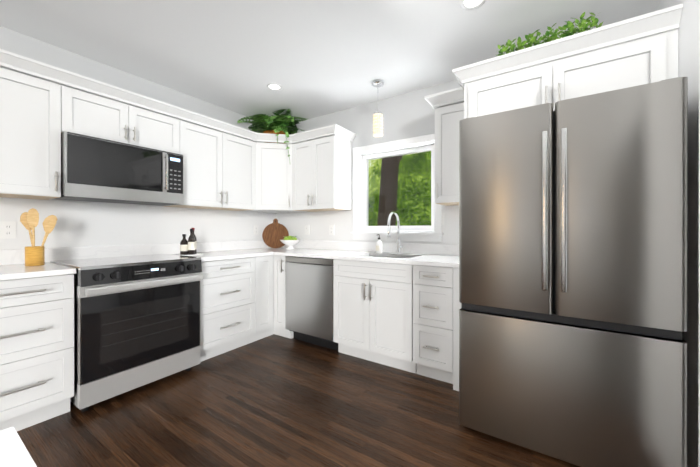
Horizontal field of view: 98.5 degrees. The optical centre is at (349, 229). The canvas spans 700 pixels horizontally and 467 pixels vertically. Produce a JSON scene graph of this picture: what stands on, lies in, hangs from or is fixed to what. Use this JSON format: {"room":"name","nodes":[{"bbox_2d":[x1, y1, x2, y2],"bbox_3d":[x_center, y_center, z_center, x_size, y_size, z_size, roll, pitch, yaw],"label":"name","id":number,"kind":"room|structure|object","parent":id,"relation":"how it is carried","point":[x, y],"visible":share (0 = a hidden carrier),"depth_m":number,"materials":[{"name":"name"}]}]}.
{"room":"kitchen","nodes":[
{"label":"kitchen","id":0,"kind":"room"},
{"bbox_2d":[0,26,276,249],"bbox_3d":[-2.672,-0.105,1.677,0.150,2.520,6.150,0,0,34],"label":"wall","id":1,"kind":"structure","parent":0,"point":[84,224],"depth_m":2.57,"materials":[{"name":"paint"}]},
{"bbox_2d":[0,221,15,238],"bbox_3d":[-2.325,0.004,2.053,0.008,0.116,0.072,0,0,34],"label":"electrical outlet","id":2,"kind":"object","parent":1,"relation":"attached to","point":[7,229],"visible":1,"depth_m":2.05,"materials":[{"name":"white plastic"}]},
{"bbox_2d":[0,61,60,199],"bbox_3d":[-2.210,-0.609,1.929,0.332,0.782,0.464,0,0,34],"label":"upper cabinet","id":3,"kind":"object","parent":1,"relation":"attached to","point":[30,135],"depth_m":1.91,"materials":[{"name":"white wood"}]},
{"bbox_2d":[60,77,139,145],"bbox_3d":[-1.957,-0.829,2.308,0.332,0.342,0.447,0,0,34],"label":"upper cabinet","id":4,"kind":"object","parent":1,"relation":"attached to","point":[85,110],"depth_m":2.20,"materials":[{"name":"white wood"}]},
{"bbox_2d":[55,131,183,205],"bbox_3d":[-1.814,-0.436,2.413,0.454,0.430,0.773,0,0,34],"label":"over-the-range microwave","id":5,"kind":"object","parent":4,"relation":"attached to","point":[95,169],"visible":0.98,"depth_m":2.24,"materials":[{"name":"silver metal"}]},
{"bbox_2d":[140,101,179,153],"bbox_3d":[-1.772,-0.829,2.586,0.332,0.342,0.446,0,0,34],"label":"upper cabinet","id":6,"kind":"object","parent":1,"relation":"attached to","point":[159,129],"depth_m":2.54,"materials":[{"name":"white wood"}]},
{"bbox_2d":[162,113,255,210],"bbox_3d":[-1.386,-0.610,3.128,0.373,0.782,0.883,0,0,34],"label":"upper cabinet","id":7,"kind":"object","parent":1,"relation":"attached to","point":[227,166],"depth_m":2.98,"materials":[{"name":"white wood"}]},
{"bbox_2d":[253,225,257,234],"bbox_3d":[-1.177,0.009,3.775,0.008,0.116,0.072,0,0,34],"label":"electrical outlet","id":8,"kind":"object","parent":1,"relation":"attached to","point":[255,229],"visible":1,"depth_m":3.77,"materials":[{"name":"white plastic"}]},
{"bbox_2d":[248,131,291,212],"bbox_3d":[-0.893,-0.641,3.603,0.665,0.842,0.665,0,0,34],"label":"upper cabinet","id":9,"kind":"object","parent":1,"relation":"attached to","point":[273,165],"depth_m":3.41,"materials":[{"name":"white wood"}]},
{"bbox_2d":[237,109,305,160],"bbox_3d":[-0.860,-1.013,3.537,0.759,0.650,0.702,0,0,34],"label":"planter","id":10,"kind":"object","parent":9,"relation":"on","point":[283,123],"visible":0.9,"depth_m":3.54,"materials":[{"name":"wicker"}]},
{"bbox_2d":[17,334,579,466],"bbox_3d":[-1.145,1.206,0.570,3.920,0.100,6.300,0,0,34],"label":"floor","id":11,"kind":"structure","parent":0,"point":[273,400],"depth_m":1.80,"materials":[{"name":"brown wood"}]},
{"bbox_2d":[0,427,36,466],"bbox_3d":[-0.443,0.700,-0.552,0.983,0.914,1.572,0,0,34],"label":"kitchen island","id":12,"kind":"object","parent":11,"relation":"on","point":[14,452],"visible":1,"depth_m":0.33,"materials":[{"name":"white"}]},
{"bbox_2d":[0,274,73,431],"bbox_3d":[-2.093,0.713,1.850,0.617,0.882,0.460,0,0,34],"label":"base cabinet","id":13,"kind":"object","parent":11,"relation":"on","point":[37,313],"depth_m":1.74,"materials":[{"name":"white wood"}]},
{"bbox_2d":[50,254,202,411],"bbox_3d":[-1.675,0.691,2.314,0.709,0.925,0.759,0,0,34],"label":"range","id":14,"kind":"object","parent":11,"relation":"on","point":[136,321],"visible":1,"depth_m":2.08,"materials":[{"name":"silver metal"}]},
{"bbox_2d":[199,257,255,361],"bbox_3d":[-1.353,0.712,2.959,0.617,0.882,0.657,0,0,34],"label":"base cabinet","id":15,"kind":"object","parent":11,"relation":"on","point":[227,286],"depth_m":2.76,"materials":[{"name":"white wood"}]},
{"bbox_2d":[256,255,271,340],"bbox_3d":[-1.108,0.711,3.276,0.673,0.882,0.255,0,0,34],"label":"base cabinet","id":16,"kind":"object","parent":11,"relation":"on","point":[263,263],"depth_m":3.12,"materials":[{"name":"white wood"}]},
{"bbox_2d":[272,255,293,338],"bbox_3d":[-0.593,0.711,3.398,0.200,0.882,0.676,0,0,34],"label":"base cabinet","id":17,"kind":"object","parent":11,"relation":"on","point":[278,261],"depth_m":3.18,"materials":[{"name":"white wood"}]},
{"bbox_2d":[0,240,275,279],"bbox_3d":[-1.463,0.203,2.756,0.660,0.133,2.707,0,0,34],"label":"countertop","id":18,"kind":"structure","parent":17,"relation":"on","point":[12,264],"depth_m":2.50,"materials":[{"name":"stone"}]},
{"bbox_2d":[20,208,56,265],"bbox_3d":[-2.087,0.049,2.031,0.092,0.379,0.170,0,0,34],"label":"utensil holder","id":19,"kind":"object","parent":18,"relation":"on","point":[34,254],"visible":1,"depth_m":2.00,"materials":[{"name":"brown wood"}]},
{"bbox_2d":[176,228,203,255],"bbox_3d":[-1.478,0.111,2.792,0.224,0.254,0.224,0,0,34],"label":"oil bottles","id":20,"kind":"object","parent":18,"relation":"on","point":[188,247],"visible":1,"depth_m":2.75,"materials":[{"name":"black glass"}]},
{"bbox_2d":[262,218,288,247],"bbox_3d":[-0.923,0.051,3.749,0.246,0.370,0.246,0,0,34],"label":"cutting board","id":21,"kind":"object","parent":18,"relation":"on","point":[275,232],"visible":0.96,"depth_m":3.73,"materials":[{"name":"brown wood"}]},
{"bbox_2d":[280,236,299,248],"bbox_3d":[-0.721,0.155,3.639,0.246,0.163,0.246,0,0,34],"label":"fruit bowl","id":22,"kind":"object","parent":18,"relation":"on","point":[289,241],"visible":1,"depth_m":3.58,"materials":[{"name":"white ceramic"}]},
{"bbox_2d":[276,240,458,267],"bbox_3d":[-0.080,0.303,3.074,2.487,0.332,0.644,0,0,34],"label":"countertop","id":23,"kind":"structure","parent":17,"relation":"on","point":[442,255],"depth_m":2.96,"materials":[{"name":"stone"}]},
{"bbox_2d":[376,234,381,253],"bbox_3d":[0.284,0.141,2.973,0.066,0.192,0.079,0,0,34],"label":"soap dispenser","id":24,"kind":"object","parent":23,"relation":"on","point":[378,246],"visible":1,"depth_m":2.95,"materials":[{"name":"white"}]},
{"bbox_2d":[387,211,402,253],"bbox_3d":[0.423,0.034,2.805,0.082,0.407,0.252,0,0,34],"label":"faucet","id":25,"kind":"object","parent":23,"relation":"on","point":[399,245],"visible":1,"depth_m":2.87,"materials":[{"name":"silver metal"}]},
{"bbox_2d":[286,256,337,350],"bbox_3d":[-0.246,0.716,3.189,0.601,0.874,0.604,0,0,34],"label":"dishwasher","id":26,"kind":"object","parent":11,"relation":"on","point":[309,300],"visible":0.69,"depth_m":2.93,"materials":[{"name":"grey metal"}]},
{"bbox_2d":[404,264,461,390],"bbox_3d":[0.784,0.712,2.515,0.427,0.882,0.618,0,0,34],"label":"base cabinet","id":27,"kind":"object","parent":11,"relation":"on","point":[404,317],"depth_m":2.27,"materials":[{"name":"white wood"}]},
{"bbox_2d":[459,77,687,466],"bbox_3d":[1.261,0.259,1.870,0.910,1.790,1.045,0,0,34],"label":"fridge","id":28,"kind":"object","parent":11,"relation":"on","point":[573,224],"visible":1,"depth_m":1.42,"materials":[{"name":"silver metal"}]},
{"bbox_2d":[0,0,660,119],"bbox_3d":[-1.145,-1.414,0.567,3.920,0.100,6.300,0,0,34],"label":"ceiling","id":29,"kind":"structure","parent":0,"point":[315,58],"depth_m":2.16,"materials":[{"name":"white paint"}]},
{"bbox_2d":[267,83,281,90],"bbox_3d":[-0.723,-1.364,2.894,0.148,0.006,0.148,0,0,34],"label":"recessed light","id":30,"kind":"object","parent":29,"relation":"in","point":[274,87],"visible":1,"depth_m":2.90,"materials":[{"name":"white"}]},
{"bbox_2d":[372,79,383,136],"bbox_3d":[0.260,-1.117,2.809,0.120,0.500,0.120,0,0,34],"label":"pendant light","id":31,"kind":"object","parent":29,"relation":"hanging from","point":[377,121],"visible":1,"depth_m":2.78,"materials":[{"name":"white glass"}]},
{"bbox_2d":[460,0,485,9],"bbox_3d":[0.735,-1.362,1.801,0.148,0.006,0.148,0,0,34],"label":"recessed light","id":32,"kind":"object","parent":29,"relation":"in","point":[469,4],"visible":1,"depth_m":1.83,"materials":[{"name":"white"}]},
{"bbox_2d":[277,80,460,243],"bbox_3d":[0.561,-0.107,3.127,3.620,2.520,0.150,0,0,34],"label":"wall","id":33,"kind":"structure","parent":0,"point":[409,115],"depth_m":3.26,"materials":[{"name":"paint"}]},
{"bbox_2d":[305,225,308,234],"bbox_3d":[-0.538,0.009,3.764,0.072,0.116,0.008,0,0,34],"label":"electrical outlet","id":34,"kind":"object","parent":33,"relation":"attached to","point":[306,229],"visible":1,"depth_m":3.76,"materials":[{"name":"white plastic"}]},
{"bbox_2d":[292,129,323,211],"bbox_3d":[-0.454,-0.641,3.485,0.407,0.842,0.374,0,0,34],"label":"upper cabinet","id":35,"kind":"object","parent":33,"relation":"attached to","point":[303,143],"depth_m":3.36,"materials":[{"name":"white wood"}]},
{"bbox_2d":[329,225,333,234],"bbox_3d":[-0.216,0.009,3.550,0.072,0.116,0.008,0,0,34],"label":"electrical outlet","id":36,"kind":"object","parent":33,"relation":"attached to","point":[331,229],"visible":1,"depth_m":3.55,"materials":[{"name":"white plastic"}]},
{"bbox_2d":[316,125,351,210],"bbox_3d":[-0.218,-0.641,3.353,0.358,0.842,0.332,0,0,34],"label":"upper cabinet","id":37,"kind":"object","parent":33,"relation":"attached to","point":[333,143],"depth_m":3.21,"materials":[{"name":"white wood"}]},
{"bbox_2d":[350,134,443,241],"bbox_3d":[0.472,-0.395,3.138,1.020,1.025,0.160,0,0,34],"label":"window","id":38,"kind":"structure","parent":33,"relation":"in","point":[435,234],"depth_m":3.15,"materials":[{"name":"white"}]},
{"bbox_2d":[432,87,463,205],"bbox_3d":[0.928,-0.667,2.588,0.304,0.889,0.332,0,0,34],"label":"upper cabinet","id":39,"kind":"object","parent":33,"relation":"attached to","point":[448,106],"depth_m":2.48,"materials":[{"name":"white wood"}]},
{"bbox_2d":[464,39,567,118],"bbox_3d":[1.216,-0.894,2.206,0.552,0.434,0.647,0,0,34],"label":"upper cabinet","id":40,"kind":"object","parent":33,"relation":"attached to","point":[532,76],"depth_m":1.92,"materials":[{"name":"white wood"}]},
{"bbox_2d":[497,12,603,55],"bbox_3d":[1.221,-1.161,1.886,0.565,0.238,0.123,0,0,34],"label":"garland","id":41,"kind":"object","parent":40,"relation":"on","point":[569,25],"visible":0.46,"depth_m":1.84,"materials":[{"name":"green plant"}]},
{"bbox_2d":[656,0,699,466],"bbox_3d":[0.439,-0.103,-0.398,0.212,2.520,6.150,0,0,34],"label":"wall","id":42,"kind":"structure","parent":0,"point":[689,47],"depth_m":1.39,"materials":[{"name":"white paint"}]},
{"bbox_2d":[568,3,682,98],"bbox_3d":[1.596,-0.893,1.953,0.587,0.434,0.647,0,0,34],"label":"upper cabinet","id":43,"kind":"object","parent":42,"relation":"attached to","point":[637,51],"depth_m":1.63,"materials":[{"name":"white wood"}]},
{"label":"outside","id":44,"kind":"structure","parent":0,"visible":0},
{"bbox_2d":[368,151,430,225],"bbox_3d":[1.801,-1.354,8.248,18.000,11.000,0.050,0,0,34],"label":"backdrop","id":45,"kind":"structure","parent":44,"point":[414,207],"depth_m":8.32,"materials":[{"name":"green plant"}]},
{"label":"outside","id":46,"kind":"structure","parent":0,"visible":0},
{"bbox_2d":[377,155,402,225],"bbox_3d":[1.099,-0.602,5.459,1.317,5.506,0.629,0,0,34],"label":"tree","id":47,"kind":"object","parent":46,"point":[386,185],"depth_m":5.45,"materials":[{"name":"black plant"}]}
]}

